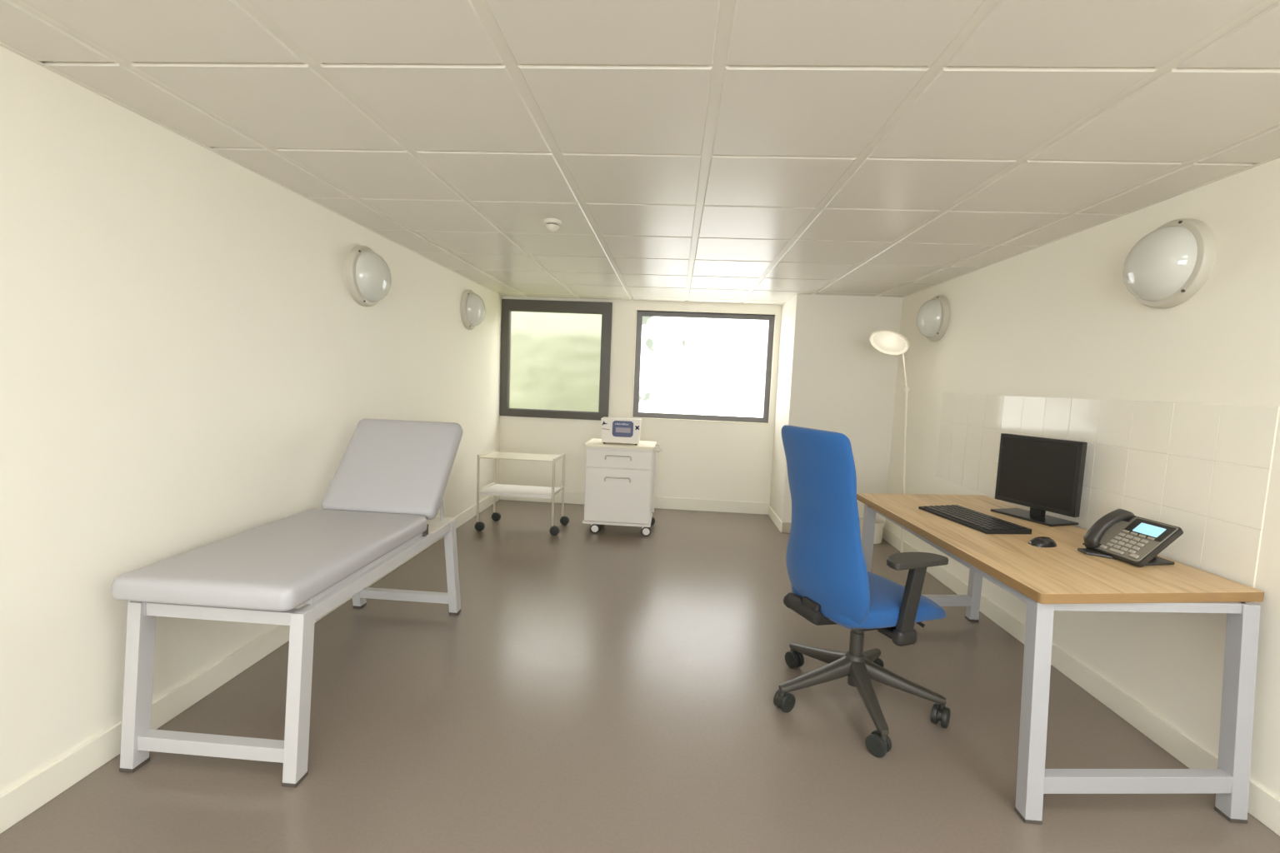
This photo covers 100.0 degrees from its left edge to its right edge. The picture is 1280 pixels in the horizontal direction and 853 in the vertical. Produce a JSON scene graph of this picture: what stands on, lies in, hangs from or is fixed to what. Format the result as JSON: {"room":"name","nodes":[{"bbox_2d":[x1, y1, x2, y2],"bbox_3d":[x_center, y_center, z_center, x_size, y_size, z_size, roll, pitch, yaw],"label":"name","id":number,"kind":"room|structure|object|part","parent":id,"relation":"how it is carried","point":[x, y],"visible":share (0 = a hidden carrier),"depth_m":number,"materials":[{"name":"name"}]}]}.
{"room":"examination room","nodes":[
{"label":"examination room","id":0,"kind":"room"},
{"bbox_2d":[0,45,502,795],"bbox_3d":[-1.983,-0.021,1.875,0.200,2.464,9.077,3,5,3],"label":"wall","id":1,"kind":"structure","parent":0,"point":[189,361],"depth_m":2.05,"materials":[{"name":"paint"}]},
{"bbox_2d":[0,495,499,834],"bbox_3d":[-1.924,1.153,1.968,0.014,0.115,8.677,3,5,3],"label":"baseboard","id":2,"kind":"structure","parent":1,"relation":"attached to","point":[19,802],"depth_m":1.98,"materials":[{"name":"white paint"}]},
{"bbox_2d":[345,245,391,306],"bbox_3d":[-1.671,-0.943,3.384,0.154,0.372,0.372,3,5,3],"label":"wall lamp","id":3,"kind":"object","parent":1,"relation":"attached to","point":[368,279],"visible":1,"depth_m":3.28,"materials":[{"name":"beige plastic"}]},
{"bbox_2d":[460,290,484,329],"bbox_3d":[-1.559,-1.108,5.102,0.154,0.372,0.372,3,5,3],"label":"wall lamp","id":4,"kind":"object","parent":1,"relation":"attached to","point":[472,306],"visible":1,"depth_m":4.99,"materials":[{"name":"beige"}]},
{"bbox_3d":[-1.611,-1.110,5.105,0.050,0.372,0.372,3,5,3],"label":"plate","id":5,"kind":"part","parent":4,"relation":"part of","materials":[{"name":"beige"}]},
{"bbox_2d":[0,0,1279,304],"bbox_3d":[0.219,-1.087,1.644,4.521,0.123,9.077,3,5,3],"label":"ceiling","id":6,"kind":"structure","parent":0,"point":[746,152],"depth_m":1.80,"materials":[{"name":"tile"}]},
{"bbox_2d":[543,218,561,231],"bbox_3d":[-0.503,-1.152,3.085,0.108,0.058,0.108,3,5,3],"label":"smoke detector","id":7,"kind":"object","parent":6,"relation":"attached to","point":[552,224],"visible":1,"depth_m":3.05,"materials":[{"name":"beige plastic"}]},
{"bbox_2d":[0,500,1279,852],"bbox_3d":[0.119,1.355,1.852,4.521,0.100,9.077,3,5,3],"label":"floor","id":8,"kind":"structure","parent":0,"point":[612,689],"depth_m":2.21,"materials":[{"name":"plastic"}]},
{"bbox_2d":[111,418,463,788],"bbox_3d":[-1.446,0.598,2.544,0.675,1.162,1.458,3,5,3],"label":"exam table","id":9,"kind":"object","parent":8,"relation":"on","point":[381,505],"visible":1,"depth_m":2.05,"materials":[{"name":"white leather"}]},
{"bbox_3d":[-1.798,0.913,1.927,0.050,0.586,0.114,3,5,3],"label":"leg","id":10,"kind":"part","parent":9,"relation":"part of","materials":[{"name":"beige metal"}]},
{"bbox_3d":[-1.739,0.594,2.560,0.042,0.055,1.308,3,5,3],"label":"rail","id":11,"kind":"part","parent":9,"relation":"part of","materials":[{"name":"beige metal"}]},
{"bbox_3d":[-1.483,0.663,1.917,0.555,0.048,0.040,3,5,3],"label":"cross rail","id":12,"kind":"part","parent":9,"relation":"part of","materials":[{"name":"beige metal"}]},
{"bbox_3d":[-1.465,0.527,2.328,0.657,0.088,1.037,3,5,3],"label":"mattress","id":13,"kind":"part","parent":9,"relation":"part of","materials":[{"name":"grey leather"}]},
{"bbox_3d":[-1.200,0.941,1.891,0.050,0.586,0.114,3,5,3],"label":"leg","id":14,"kind":"part","parent":9,"relation":"part of","materials":[{"name":"beige metal"}]},
{"bbox_3d":[-1.714,0.806,3.229,0.050,0.586,0.161,3,5,3],"label":"leg","id":15,"kind":"part","parent":9,"relation":"part of","materials":[{"name":"beige metal"}]},
{"bbox_3d":[-1.173,0.592,2.382,0.030,0.032,0.890,3,5,3],"label":"pad rail","id":16,"kind":"part","parent":9,"relation":"part of","materials":[{"name":"beige metal"}]},
{"bbox_3d":[-1.146,0.621,2.524,0.042,0.055,1.308,3,5,3],"label":"rail","id":17,"kind":"part","parent":9,"relation":"part of","materials":[{"name":"beige metal"}]},
{"bbox_3d":[-1.373,0.225,3.021,0.622,0.496,0.426,3,5,3],"label":"backrest","id":18,"kind":"part","parent":9,"relation":"part of","materials":[{"name":"grey leather"}]},
{"bbox_3d":[-1.389,0.545,3.026,0.596,0.015,0.310,3,5,3],"label":"head plate","id":19,"kind":"part","parent":9,"relation":"part of","materials":[{"name":"beige plastic"}]},
{"bbox_3d":[-1.116,0.834,3.192,0.050,0.586,0.161,3,5,3],"label":"leg","id":20,"kind":"part","parent":9,"relation":"part of","materials":[{"name":"beige metal"}]},
{"bbox_2d":[475,450,569,535],"bbox_3d":[-1.105,0.617,5.125,0.810,0.715,0.413,3,5,3],"label":"trolley","id":21,"kind":"object","parent":8,"relation":"on","point":[493,489],"visible":1,"depth_m":5.03,"materials":[{"name":"cream painted steel"},{"name":"rubber"}]},
{"bbox_3d":[-1.496,0.574,4.960,0.022,0.627,0.022,3,5,3],"label":"post","id":22,"kind":"part","parent":21,"relation":"part of","materials":[{"name":"beige metal"}]},
{"bbox_3d":[-1.441,0.545,5.326,0.022,0.627,0.022,3,5,3],"label":"post","id":23,"kind":"part","parent":21,"relation":"part of","materials":[{"name":"beige metal"}]},
{"bbox_2d":[479,482,563,499],"bbox_3d":[-1.126,0.606,5.125,0.732,0.050,0.380,3,5,3],"label":"tray","id":24,"kind":"object","parent":21,"relation":"on","point":[492,489],"depth_m":5.04,"materials":[{"name":"white metal"}]},
{"bbox_2d":[479,450,564,461],"bbox_3d":[-1.113,0.276,5.097,0.732,0.032,0.380,3,5,3],"label":"tray","id":25,"kind":"object","parent":21,"relation":"on","point":[493,454],"depth_m":5.05,"materials":[{"name":"white metal"}]},
{"bbox_3d":[-0.795,0.606,4.918,0.022,0.627,0.022,3,5,3],"label":"post","id":26,"kind":"part","parent":21,"relation":"part of","materials":[{"name":"beige metal"}]},
{"bbox_3d":[-0.754,0.576,5.285,0.022,0.627,0.022,3,5,3],"label":"post","id":27,"kind":"part","parent":21,"relation":"part of","materials":[{"name":"beige metal"}]},
{"bbox_2d":[582,438,661,536],"bbox_3d":[-0.162,0.576,5.221,0.718,0.856,0.511,3,5,3],"label":"cart","id":28,"kind":"object","parent":8,"relation":"on","point":[620,478],"visible":1,"depth_m":5.00,"materials":[{"name":"white metal"}]},
{"bbox_3d":[-0.208,0.491,4.979,0.248,0.047,0.038,3,5,3],"label":"handle","id":29,"kind":"part","parent":28,"relation":"part of","materials":[{"name":"beige"}]},
{"bbox_3d":[-0.210,0.643,5.010,0.611,0.505,0.022,3,5,3],"label":"door","id":30,"kind":"part","parent":28,"relation":"part of","materials":[{"name":"white metal"}]},
{"bbox_3d":[-0.200,0.289,4.962,0.248,0.047,0.038,3,5,3],"label":"handle","id":31,"kind":"part","parent":28,"relation":"part of","materials":[{"name":"beige"}]},
{"bbox_3d":[-0.196,0.301,4.980,0.611,0.158,0.022,3,5,3],"label":"drawer","id":32,"kind":"part","parent":28,"relation":"part of","materials":[{"name":"white"}]},
{"bbox_2d":[600,416,641,445],"bbox_3d":[-0.177,0.042,5.107,0.373,0.240,0.192,3,5,3],"label":"medical device","id":33,"kind":"object","parent":28,"relation":"on","point":[614,430],"visible":1,"depth_m":5.02,"materials":[{"name":"white plastic"}]},
{"bbox_3d":[-0.160,0.023,5.012,0.196,0.150,0.005,3,5,3],"label":"display panel","id":34,"kind":"part","parent":33,"relation":"part of","materials":[{"name":"blue plastic"}]},
{"bbox_3d":[0.144,0.535,5.414,0.025,0.670,0.040,3,5,3],"label":"rail","id":35,"kind":"part","parent":28,"relation":"part of","materials":[{"name":"white"}]},
{"bbox_2d":[773,425,950,757],"bbox_3d":[0.989,0.646,2.455,0.737,1.280,0.749,0,5,-21],"label":"office chair","id":36,"kind":"object","parent":8,"relation":"on","point":[832,583],"visible":1,"depth_m":2.27,"materials":[{"name":"blue fabric"}]},
{"bbox_3d":[0.803,1.124,2.444,0.357,0.137,0.072,1,5,-14],"label":"leg","id":37,"kind":"part","parent":36,"relation":"part of","materials":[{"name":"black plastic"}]},
{"bbox_3d":[0.889,1.109,2.661,0.072,0.137,0.357,-1,6,-32],"label":"leg","id":38,"kind":"part","parent":36,"relation":"part of","materials":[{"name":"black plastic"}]},
{"bbox_3d":[0.763,0.424,2.332,0.208,0.835,0.524,0,5,-21],"label":"backrest","id":39,"kind":"part","parent":36,"relation":"part of","materials":[{"name":"blue fabric"}]},
{"bbox_3d":[1.041,0.784,2.477,0.577,0.133,0.504,0,5,-21],"label":"seat","id":40,"kind":"part","parent":36,"relation":"part of","materials":[{"name":"blue fabric"}]},
{"bbox_3d":[0.983,1.144,2.296,0.072,0.137,0.357,3,5,3],"label":"leg","id":41,"kind":"part","parent":36,"relation":"part of","materials":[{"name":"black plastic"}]},
{"bbox_3d":[1.122,1.120,2.647,0.072,0.137,0.357,6,6,39],"label":"leg","id":42,"kind":"part","parent":36,"relation":"part of","materials":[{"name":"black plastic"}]},
{"bbox_3d":[1.095,0.726,2.256,0.126,0.346,0.138,0,5,-21],"label":"armrest post","id":43,"kind":"part","parent":36,"relation":"part of","materials":[{"name":"grey plastic"}]},
{"bbox_3d":[1.180,1.141,2.421,0.357,0.137,0.072,4,5,21],"label":"leg","id":44,"kind":"part","parent":36,"relation":"part of","materials":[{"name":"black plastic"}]},
{"bbox_3d":[1.218,0.869,2.425,0.018,0.037,0.130,-2,6,-40],"label":"lever","id":45,"kind":"part","parent":36,"relation":"part of","materials":[{"name":"grey plastic"}]},
{"bbox_2d":[859,517,884,544],"bbox_3d":[2.230,1.004,5.189,0.220,0.204,0.220,3,5,3],"label":"waste bin","id":46,"kind":"object","parent":8,"relation":"on","point":[879,523],"visible":0.55,"depth_m":5.10,"materials":[{"name":"beige plastic"}]},
{"bbox_2d":[869,329,909,552],"bbox_3d":[2.104,0.198,4.414,0.553,1.931,0.296,1,5,-12],"label":"floor lamp","id":47,"kind":"object","parent":8,"relation":"on","point":[887,342],"visible":0.78,"depth_m":4.35,"materials":[{"name":"beige metal"}]},
{"bbox_2d":[873,331,905,352],"bbox_3d":[1.999,-0.675,4.310,0.242,0.156,0.246,3,5,3],"label":"diffuser","id":48,"kind":"object","parent":47,"relation":"attached to","point":[884,342],"depth_m":4.30,"materials":[{"name":"beige plastic"}]},
{"bbox_3d":[2.143,-0.466,4.348,0.073,0.334,0.014,3,5,3],"label":"arm","id":49,"kind":"part","parent":47,"relation":"part of","materials":[{"name":"beige metal"}]},
{"bbox_2d":[856,493,1264,824],"bbox_3d":[1.768,0.901,2.670,0.939,0.800,1.798,3,5,3],"label":"office desk","id":50,"kind":"object","parent":8,"relation":"on","point":[1061,577],"visible":0.85,"depth_m":1.88,"materials":[{"name":"oak laminate"},{"name":"painted metal"}]},
{"bbox_3d":[1.416,0.839,3.366,0.056,0.751,0.066,3,5,3],"label":"leg","id":51,"kind":"part","parent":50,"relation":"part of","materials":[{"name":"grey metal"}]},
{"bbox_3d":[1.401,0.546,2.587,0.034,0.036,1.494,3,5,2],"label":"rail","id":52,"kind":"part","parent":50,"relation":"part of","materials":[{"name":"grey metal"}]},
{"bbox_3d":[2.160,0.864,3.441,0.056,0.751,0.056,3,5,3],"label":"leg","id":53,"kind":"part","parent":50,"relation":"part of","materials":[{"name":"grey metal"}]},
{"bbox_2d":[918,505,1031,534],"bbox_3d":[1.712,0.473,2.782,0.235,0.028,0.500,2,5,-7],"label":"keyboard","id":54,"kind":"object","parent":50,"relation":"on","point":[987,524],"visible":1,"depth_m":2.71,"materials":[{"name":"black plastic"}]},
{"bbox_3d":[1.359,0.966,1.850,0.060,0.751,0.103,3,5,3],"label":"leg","id":55,"kind":"part","parent":50,"relation":"part of","materials":[{"name":"grey metal"}]},
{"bbox_2d":[990,433,1087,526],"bbox_3d":[2.131,0.276,2.885,0.205,0.437,0.428,1,5,-18],"label":"computer monitor","id":56,"kind":"object","parent":50,"relation":"on","point":[1040,474],"visible":1,"depth_m":2.85,"materials":[{"name":"grey plastic"}]},
{"bbox_2d":[1028,536,1056,547],"bbox_3d":[1.781,0.506,2.375,0.120,0.036,0.072,1,5,-14],"label":"computer mouse","id":57,"kind":"object","parent":50,"relation":"on","point":[1040,542],"visible":1,"depth_m":2.35,"materials":[{"name":"black plastic"}]},
{"bbox_2d":[1077,509,1183,567],"bbox_3d":[2.019,0.453,2.213,0.286,0.188,0.245,2,5,-4],"label":"desk phone","id":58,"kind":"object","parent":50,"relation":"on","point":[1120,535],"visible":1,"depth_m":2.20,"materials":[{"name":"grey plastic"}]},
{"bbox_3d":[2.018,0.453,2.213,0.159,0.141,0.233,2,5,-4],"label":"plate","id":59,"kind":"part","parent":58,"relation":"part of","materials":[{"name":"brown"}]},
{"bbox_3d":[2.062,0.419,2.177,0.064,0.057,0.158,2,5,-4],"label":"display panel","id":60,"kind":"part","parent":58,"relation":"part of","materials":[{"name":"grey"}]},
{"bbox_3d":[1.748,0.622,1.866,0.749,0.036,0.034,2,5,-3],"label":"rail","id":61,"kind":"part","parent":50,"relation":"part of","materials":[{"name":"grey metal"}]},
{"bbox_3d":[2.107,0.993,1.895,0.056,0.751,0.109,3,5,3],"label":"leg","id":62,"kind":"part","parent":50,"relation":"part of","materials":[{"name":"grey metal"}]},
{"bbox_2d":[499,295,781,503],"bbox_3d":[0.457,-0.286,6.158,4.121,2.464,0.200,3,5,3],"label":"wall","id":63,"kind":"structure","parent":0,"point":[696,460],"depth_m":6.10,"materials":[{"name":"paint"}]},
{"bbox_2d":[499,299,612,420],"bbox_3d":[-0.959,-0.757,6.122,1.255,1.324,0.095,3,5,3],"label":"window","id":64,"kind":"structure","parent":63,"relation":"in","point":[556,355],"depth_m":6.12,"materials":[{"name":"grey"}]},
{"bbox_3d":[-0.970,-0.741,6.130,1.077,1.129,0.001,3,5,3],"label":"pane","id":65,"kind":"part","parent":64,"relation":"part of","materials":[{"name":"clear glass"}]},
{"bbox_2d":[499,491,769,514],"bbox_3d":[-0.086,0.860,6.180,3.113,0.135,0.014,3,5,3],"label":"baseboard","id":66,"kind":"structure","parent":63,"relation":"attached to","point":[690,504],"depth_m":6.13,"materials":[{"name":"white paint"}]},
{"bbox_2d":[631,309,775,424],"bbox_3d":[0.707,-0.673,6.070,1.557,1.225,0.138,3,5,3],"label":"window","id":67,"kind":"structure","parent":63,"relation":"in","point":[694,366],"depth_m":6.09,"materials":[{"name":"grey"}]},
{"bbox_2d":[770,294,903,526],"bbox_3d":[1.984,-0.126,5.603,0.994,2.364,0.733,3,5,3],"label":"wall column","id":68,"kind":"structure","parent":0,"point":[831,377],"depth_m":5.22,"materials":[{"name":"paint"}]},
{"bbox_2d":[768,505,782,532],"bbox_3d":[1.435,0.977,5.716,0.014,0.105,0.731,3,5,3],"label":"baseboard","id":69,"kind":"structure","parent":68,"relation":"attached to","point":[778,523],"depth_m":5.65,"materials":[{"name":"white paint"}]},
{"bbox_2d":[781,522,883,533],"bbox_3d":[1.907,1.029,5.329,0.979,0.105,0.012,3,5,3],"label":"baseboard","id":70,"kind":"structure","parent":68,"relation":"attached to","point":[786,526],"depth_m":5.35,"materials":[{"name":"beige"}]},
{"bbox_2d":[884,157,1279,799],"bbox_3d":[2.325,0.177,1.612,0.200,2.464,9.077,3,5,3],"label":"wall","id":71,"kind":"structure","parent":0,"point":[1060,318],"depth_m":2.45,"materials":[{"name":"paint"}]},
{"bbox_2d":[916,295,949,341],"bbox_3d":[2.367,-0.888,4.404,0.154,0.372,0.372,3,5,3],"label":"wall lamp","id":72,"kind":"object","parent":71,"relation":"attached to","point":[932,317],"visible":1,"depth_m":4.30,"materials":[{"name":"beige plastic"}]},
{"bbox_2d":[882,526,1279,836],"bbox_3d":[2.147,1.372,1.354,0.014,0.115,7.944,3,5,3],"label":"baseboard","id":73,"kind":"structure","parent":71,"relation":"attached to","point":[1263,806],"depth_m":2.45,"materials":[{"name":"white paint"}]},
{"bbox_2d":[935,393,1279,588],"bbox_3d":[2.316,0.165,3.104,0.007,0.668,2.382,3,5,3],"label":"tile band","id":74,"kind":"object","parent":71,"relation":"attached to","point":[1202,470],"visible":0.73,"depth_m":2.35,"materials":[{"name":"beige tile"}]},
{"bbox_2d":[1122,218,1216,308],"bbox_3d":[2.232,-0.704,2.326,0.154,0.372,0.372,3,5,3],"label":"wall lamp","id":75,"kind":"object","parent":71,"relation":"attached to","point":[1170,264],"visible":1,"depth_m":2.23,"materials":[{"name":"beige plastic"}]}
]}

